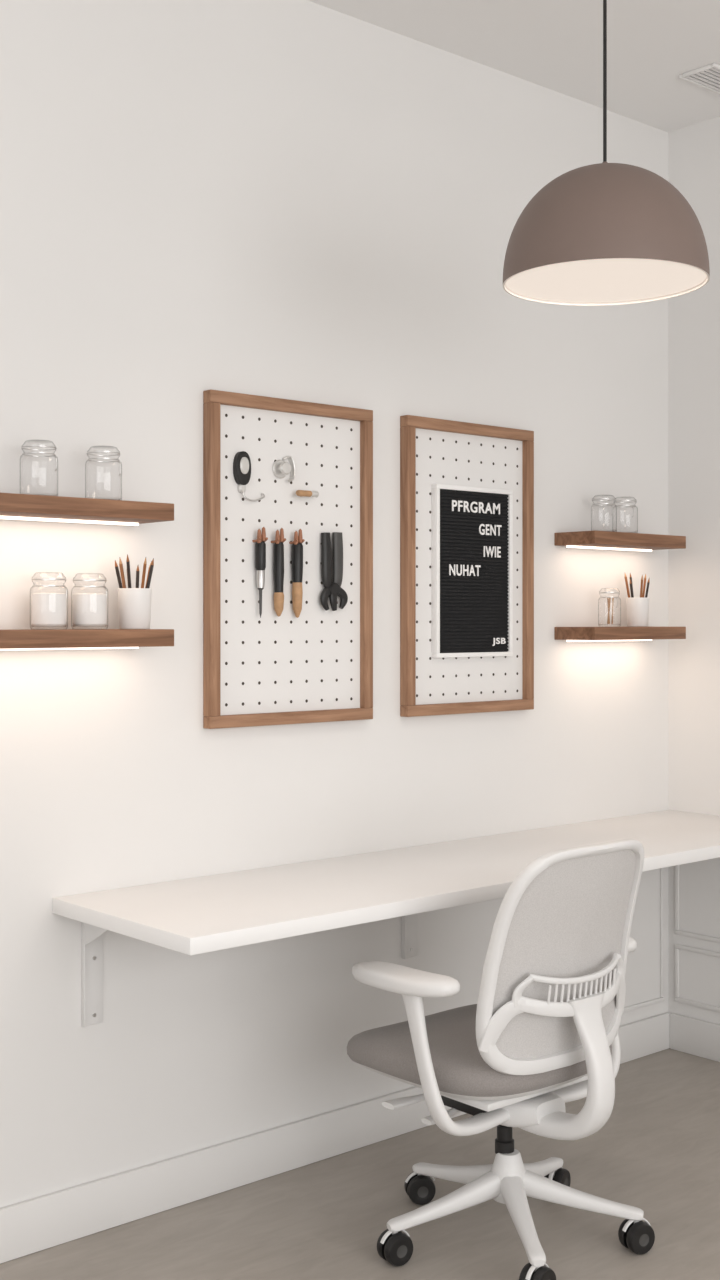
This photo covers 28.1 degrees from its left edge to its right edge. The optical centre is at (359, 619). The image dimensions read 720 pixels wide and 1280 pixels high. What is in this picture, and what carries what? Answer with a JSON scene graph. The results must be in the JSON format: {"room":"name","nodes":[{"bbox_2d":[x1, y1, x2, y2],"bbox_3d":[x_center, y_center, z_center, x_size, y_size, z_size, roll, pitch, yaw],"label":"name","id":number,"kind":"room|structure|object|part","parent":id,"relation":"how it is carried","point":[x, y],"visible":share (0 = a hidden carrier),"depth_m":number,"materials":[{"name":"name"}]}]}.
{"room":"home office","nodes":[
{"label":"home office","id":0,"kind":"room"},
{"bbox_2d":[0,0,667,1207],"bbox_3d":[-1.441,-0.095,2.479,6.540,2.870,0.120,0,0,-41],"label":"wall","id":1,"kind":"structure","parent":0,"point":[299,200],"depth_m":3.44,"materials":[{"name":"paint"}]},
{"bbox_2d":[0,493,173,525],"bbox_3d":[-0.695,-0.231,2.953,0.648,0.043,0.150,0,0,-41],"label":"wall shelf","id":2,"kind":"object","parent":1,"relation":"attached to","point":[13,506],"visible":1,"depth_m":2.99,"materials":[{"name":"brown wood"}]},
{"bbox_2d":[21,445,56,470],"bbox_3d":[-0.664,-0.312,2.980,0.081,0.118,0.078,0,0,-41],"label":"glass jar","id":3,"kind":"object","parent":2,"relation":"on","point":[54,455],"visible":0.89,"depth_m":2.99,"materials":[{"name":"glass"}]},
{"bbox_2d":[86,451,120,475],"bbox_3d":[-0.548,-0.312,3.082,0.081,0.118,0.078,0,0,-41],"label":"glass jar","id":4,"kind":"object","parent":2,"relation":"on","point":[118,460],"visible":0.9,"depth_m":3.09,"materials":[{"name":"glass"}]},
{"bbox_2d":[0,629,173,650],"bbox_3d":[-0.695,0.042,2.953,0.648,0.043,0.150,0,0,-41],"label":"wall shelf","id":5,"kind":"object","parent":1,"relation":"attached to","point":[18,639],"visible":0.99,"depth_m":2.98,"materials":[{"name":"brown wood"}]},
{"bbox_2d":[31,578,66,625],"bbox_3d":[-0.647,-0.040,2.995,0.081,0.118,0.078,0,0,-41],"label":"glass jar","id":6,"kind":"object","parent":5,"relation":"on","point":[48,609],"visible":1,"depth_m":2.96,"materials":[{"name":"glass"}]},
{"bbox_2d":[72,579,106,625],"bbox_3d":[-0.574,-0.040,3.059,0.081,0.118,0.078,0,0,-41],"label":"glass jar","id":7,"kind":"object","parent":5,"relation":"on","point":[89,609],"visible":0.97,"depth_m":3.03,"materials":[{"name":"glass"}]},
{"bbox_2d":[115,554,153,628],"bbox_3d":[-0.492,-0.061,3.132,0.080,0.161,0.082,0,0,-15],"label":"pencil cup","id":8,"kind":"object","parent":5,"relation":"on","point":[134,604],"visible":1,"depth_m":3.10,"materials":[{"name":"ceramic"}]},
{"bbox_2d":[203,389,372,728],"bbox_3d":[-0.166,-0.141,3.497,0.504,0.785,0.030,0,0,-41],"label":"pegboard","id":9,"kind":"object","parent":1,"relation":"attached to","point":[316,666],"visible":1,"depth_m":3.48,"materials":[{"name":"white wood"}]},
{"bbox_3d":[-0.344,-0.141,3.340,0.029,0.727,0.030,0,0,-41],"label":"frame","id":10,"kind":"part","parent":9,"relation":"part of","materials":[{"name":"brown wood"}]},
{"bbox_2d":[233,451,264,500],"bbox_3d":[-0.260,-0.340,3.405,0.086,0.117,0.020,0,0,-41],"label":"reel","id":11,"kind":"object","parent":9,"relation":"attached to","point":[241,462],"visible":1,"depth_m":3.38,"materials":[{"name":"black plastic"}]},
{"bbox_2d":[252,527,267,617],"bbox_3d":[-0.237,-0.113,3.420,0.028,0.218,0.028,0,0,-41],"label":"screwdriver","id":12,"kind":"object","parent":9,"relation":"attached to","point":[260,546],"visible":1,"depth_m":3.41,"materials":[{"name":"black plastic"}]},
{"bbox_3d":[-0.236,-0.095,3.420,0.025,0.182,0.025,0,0,-41],"label":"handle","id":13,"kind":"part","parent":12,"relation":"part of","materials":[{"name":"black plastic"}]},
{"bbox_2d":[271,528,285,616],"bbox_3d":[-0.196,-0.115,3.456,0.028,0.214,0.028,0,0,-41],"label":"paintbrush","id":14,"kind":"object","parent":9,"relation":"attached to","point":[278,569],"visible":1,"depth_m":3.45,"materials":[{"name":"black plastic"}]},
{"bbox_3d":[-0.195,-0.097,3.456,0.026,0.178,0.026,0,0,-41],"label":"handle","id":15,"kind":"part","parent":14,"relation":"part of","materials":[{"name":"black plastic"}]},
{"bbox_2d":[272,456,295,481],"bbox_3d":[-0.180,-0.366,3.470,0.062,0.065,0.033,0,0,-41],"label":"robe hook","id":16,"kind":"object","parent":9,"relation":"attached to","point":[280,468],"visible":1,"depth_m":3.47,"materials":[{"name":"silver metal"}]},
{"bbox_3d":[-0.166,-0.518,3.497,0.504,0.029,0.030,0,0,-41],"label":"frame","id":17,"kind":"part","parent":9,"relation":"part of","materials":[{"name":"brown wood"}]},
{"bbox_3d":[-0.166,0.237,3.497,0.504,0.029,0.030,0,0,-41],"label":"frame","id":18,"kind":"part","parent":9,"relation":"part of","materials":[{"name":"brown wood"}]},
{"bbox_2d":[289,529,304,617],"bbox_3d":[-0.152,-0.114,3.494,0.028,0.217,0.028,0,0,-41],"label":"paintbrush","id":19,"kind":"object","parent":9,"relation":"attached to","point":[297,547],"visible":1,"depth_m":3.48,"materials":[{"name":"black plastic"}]},
{"bbox_3d":[-0.152,-0.096,3.494,0.028,0.181,0.028,0,0,-41],"label":"handle","id":20,"kind":"part","parent":19,"relation":"part of","materials":[{"name":"black plastic"}]},
{"bbox_2d":[296,490,318,497],"bbox_3d":[-0.133,-0.308,3.508,0.063,0.016,0.032,0,0,-41],"label":"wooden peg","id":21,"kind":"object","parent":9,"relation":"attached to","point":[300,493],"visible":1,"depth_m":3.49,"materials":[{"name":"brown wood"}]},
{"bbox_2d":[320,532,347,610],"bbox_3d":[-0.066,-0.120,3.572,0.086,0.196,0.024,0,0,-41],"label":"pliers","id":22,"kind":"object","parent":9,"relation":"attached to","point":[332,589],"visible":1,"depth_m":3.56,"materials":[{"name":"black plastic"}]},
{"bbox_3d":[0.013,-0.141,3.653,0.029,0.727,0.030,0,0,-41],"label":"frame","id":23,"kind":"part","parent":9,"relation":"part of","materials":[{"name":"brown wood"}]},
{"bbox_2d":[0,1012,670,1263],"bbox_3d":[-1.397,1.284,2.428,6.300,0.112,0.014,0,0,-41],"label":"baseboard","id":24,"kind":"structure","parent":1,"relation":"attached to","point":[37,1224],"depth_m":3.35,"materials":[{"name":"paint"}]},
{"bbox_2d":[52,810,719,1027],"bbox_3d":[0.325,0.741,3.601,2.165,0.289,0.520,0,0,-41],"label":"desk","id":25,"kind":"object","parent":1,"relation":"attached to","point":[198,915],"visible":0.89,"depth_m":3.18,"materials":[{"name":"laminate"}]},
{"bbox_2d":[400,415,533,716],"bbox_3d":[0.298,-0.141,3.903,0.488,0.785,0.030,0,0,-41],"label":"pegboard","id":26,"kind":"object","parent":1,"relation":"attached to","point":[432,450],"visible":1,"depth_m":3.87,"materials":[{"name":"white wood"}]},
{"bbox_3d":[0.125,-0.141,3.752,0.029,0.727,0.030,0,0,-41],"label":"frame","id":27,"kind":"part","parent":26,"relation":"part of","materials":[{"name":"brown wood"}]},
{"bbox_3d":[0.298,-0.518,3.903,0.488,0.029,0.030,0,0,-41],"label":"frame","id":28,"kind":"part","parent":26,"relation":"part of","materials":[{"name":"brown wood"}]},
{"bbox_3d":[0.298,0.237,3.903,0.488,0.029,0.030,0,0,-41],"label":"frame","id":29,"kind":"part","parent":26,"relation":"part of","materials":[{"name":"brown wood"}]},
{"bbox_2d":[432,484,512,657],"bbox_3d":[0.307,-0.130,3.902,0.295,0.460,0.020,0,0,-41],"label":"letter board","id":30,"kind":"object","parent":26,"relation":"attached to","point":[472,527],"visible":1,"depth_m":3.89,"materials":[{"name":"fabric"}]},
{"bbox_3d":[0.470,-0.141,4.054,0.029,0.727,0.030,0,0,-41],"label":"frame","id":31,"kind":"part","parent":26,"relation":"part of","materials":[{"name":"brown wood"}]},
{"bbox_2d":[554,530,685,551],"bbox_3d":[0.771,-0.231,4.238,0.426,0.043,0.150,0,0,-41],"label":"wall shelf","id":32,"kind":"object","parent":1,"relation":"attached to","point":[607,540],"visible":1,"depth_m":4.15,"materials":[{"name":"brown wood"}]},
{"bbox_2d":[592,498,615,515],"bbox_3d":[0.711,-0.308,4.186,0.077,0.110,0.074,0,0,-41],"label":"glass jar","id":33,"kind":"object","parent":32,"relation":"on","point":[601,498],"visible":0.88,"depth_m":4.20,"materials":[{"name":"glass"}]},
{"bbox_2d":[613,500,636,516],"bbox_3d":[0.785,-0.308,4.250,0.077,0.110,0.074,0,0,-41],"label":"glass jar","id":34,"kind":"object","parent":32,"relation":"on","point":[632,506],"visible":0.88,"depth_m":4.25,"materials":[{"name":"glass"}]},
{"bbox_2d":[554,626,685,641],"bbox_3d":[0.771,0.042,4.238,0.426,0.043,0.150,0,0,-41],"label":"wall shelf","id":35,"kind":"object","parent":1,"relation":"attached to","point":[570,634],"visible":0.95,"depth_m":4.14,"materials":[{"name":"brown wood"}]},
{"bbox_2d":[599,592,619,623],"bbox_3d":[0.731,-0.037,4.203,0.069,0.112,0.066,0,0,-41],"label":"glass jar","id":36,"kind":"object","parent":35,"relation":"on","point":[608,598],"visible":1,"depth_m":4.20,"materials":[{"name":"glass"}]},
{"bbox_2d":[624,573,649,626],"bbox_3d":[0.827,-0.062,4.290,0.074,0.164,0.071,0,0,13],"label":"pencil cup","id":37,"kind":"object","parent":35,"relation":"on","point":[637,608],"visible":1,"depth_m":4.26,"materials":[{"name":"ceramic"}]},
{"bbox_2d":[623,868,663,1012],"bbox_3d":[0.846,0.950,4.398,0.270,0.480,0.008,0,0,-41],"label":"trim","id":38,"kind":"structure","parent":1,"relation":"attached to","point":[661,999],"depth_m":4.48,"materials":[{"name":"paint"}]},
{"bbox_2d":[0,1048,719,1279],"bbox_3d":[0.444,1.390,0.328,6.540,0.100,5.840,0,0,-41],"label":"floor","id":39,"kind":"structure","parent":0,"point":[657,1152],"depth_m":3.22,"materials":[{"name":"wood"}]},
{"bbox_2d":[347,839,654,1279],"bbox_3d":[0.301,0.896,3.131,0.681,0.887,0.616,0,0,-41],"label":"office chair","id":40,"kind":"object","parent":39,"relation":"on","point":[541,1035],"visible":1,"depth_m":2.95,"materials":[{"name":"white plastic"}]},
{"bbox_2d":[380,1230,409,1243],"bbox_3d":[0.073,1.284,2.997,0.070,0.039,0.012,0,0,-31],"label":"hood","id":41,"kind":"object","parent":40,"relation":"attached to","point":[387,1236],"depth_m":2.98,"materials":[{"name":"white plastic"}]},
{"bbox_2d":[405,1172,434,1182],"bbox_3d":[0.138,1.284,3.310,0.070,0.039,0.012,0,0,-13],"label":"hood","id":42,"kind":"object","parent":40,"relation":"attached to","point":[414,1177],"depth_m":3.29,"materials":[{"name":"white plastic"}]},
{"bbox_3d":[0.206,0.897,2.963,0.250,0.314,0.111,0,0,-41],"label":"arm post","id":43,"kind":"part","parent":40,"relation":"part of","materials":[{"name":"white plastic"}]},
{"bbox_2d":[347,1004,611,1096],"bbox_3d":[0.264,0.949,3.173,0.501,0.083,0.498,0,0,-41],"label":"seat cushion","id":44,"kind":"object","parent":40,"relation":"on","point":[460,1070],"depth_m":3.00,"materials":[{"name":"fabric"}]},
{"bbox_2d":[525,1263,548,1279],"bbox_3d":[0.350,1.284,2.838,0.012,0.039,0.070,0,0,41],"label":"hood","id":45,"kind":"object","parent":40,"relation":"attached to","point":[533,1271],"depth_m":2.82,"materials":[{"name":"white plastic"}]},
{"bbox_2d":[548,1167,562,1179],"bbox_3d":[0.456,1.284,3.344,0.012,0.039,0.070,0,0,33],"label":"hood","id":46,"kind":"object","parent":40,"relation":"attached to","point":[557,1172],"depth_m":3.32,"materials":[{"name":"white plastic"}]},
{"bbox_3d":[0.448,0.689,2.963,0.449,0.472,0.153,0,0,-41],"label":"frame","id":47,"kind":"part","parent":40,"relation":"part of","materials":[{"name":"white plastic"}]},
{"bbox_3d":[0.480,0.897,3.203,0.250,0.314,0.111,0,0,-41],"label":"arm post","id":48,"kind":"part","parent":40,"relation":"part of","materials":[{"name":"white plastic"}]},
{"bbox_2d":[622,1218,650,1231],"bbox_3d":[0.587,1.284,3.053,0.070,0.039,0.012,0,0,-26],"label":"hood","id":49,"kind":"object","parent":40,"relation":"attached to","point":[629,1224],"depth_m":3.04,"materials":[{"name":"white plastic"}]},
{"bbox_2d":[308,0,719,131],"bbox_3d":[0.444,-1.580,0.328,6.540,0.100,5.840,0,0,-41],"label":"ceiling","id":50,"kind":"structure","parent":0,"point":[556,45],"depth_m":3.79,"materials":[{"name":"paint"}]},
{"bbox_2d":[503,0,709,305],"bbox_3d":[0.481,-1.095,2.820,0.400,0.870,0.400,0,0,-41],"label":"pendant lamp","id":51,"kind":"object","parent":50,"relation":"hanging from","point":[604,233],"visible":1,"depth_m":2.69,"materials":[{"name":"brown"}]},
{"bbox_3d":[0.481,-1.203,2.820,0.007,0.614,0.007,0,0,-41],"label":"cord","id":52,"kind":"part","parent":51,"relation":"part of","materials":[{"name":"black plastic"}]},
{"bbox_2d":[505,259,706,302],"bbox_3d":[0.481,-0.668,2.820,0.389,0.004,0.389,0,0,-41],"label":"diffuser","id":53,"kind":"object","parent":51,"relation":"attached to","point":[535,280],"depth_m":2.81,"materials":[{"name":"white plastic"}]},
{"bbox_3d":[0.481,-0.773,2.820,0.400,0.226,0.400,0,0,-41],"label":"lamp shade","id":54,"kind":"part","parent":51,"relation":"part of","materials":[{"name":"brown metal"}]},
{"bbox_3d":[0.481,-0.771,2.820,0.400,0.222,0.400,0,0,-41],"label":"lamp shade","id":55,"kind":"part","parent":51,"relation":"part of","materials":[{"name":"white plastic"}]},
{"bbox_2d":[679,63,719,94],"bbox_3d":[1.016,-1.525,4.060,0.220,0.010,0.120,0,0,-41],"label":"ceiling air vent","id":56,"kind":"object","parent":50,"relation":"attached to","point":[707,77],"depth_m":4.03,"materials":[{"name":"white metal"}]},
{"bbox_2d":[668,117,719,1024],"bbox_3d":[2.898,-0.095,2.398,0.120,2.870,5.720,0,0,-41],"label":"wall","id":57,"kind":"structure","parent":0,"point":[693,150],"depth_m":4.43,"materials":[{"name":"paint"}]},
{"bbox_2d":[670,1013,719,1061],"bbox_3d":[2.812,1.284,2.394,0.014,0.112,5.586,0,0,-41],"label":"baseboard","id":58,"kind":"structure","parent":57,"relation":"attached to","point":[689,1035],"depth_m":4.42,"materials":[{"name":"paint"}]},
{"bbox_2d":[675,944,719,1011],"bbox_3d":[1.222,1.100,4.214,0.008,0.180,0.720,0,0,-41],"label":"trim","id":59,"kind":"structure","parent":57,"relation":"attached to","point":[677,946],"depth_m":4.45,"materials":[{"name":"paint"}]},
{"bbox_2d":[675,857,719,942],"bbox_3d":[1.222,0.845,4.214,0.008,0.270,0.720,0,0,-41],"label":"trim","id":60,"kind":"structure","parent":57,"relation":"attached to","point":[677,931],"depth_m":4.47,"materials":[{"name":"paint"}]}
]}

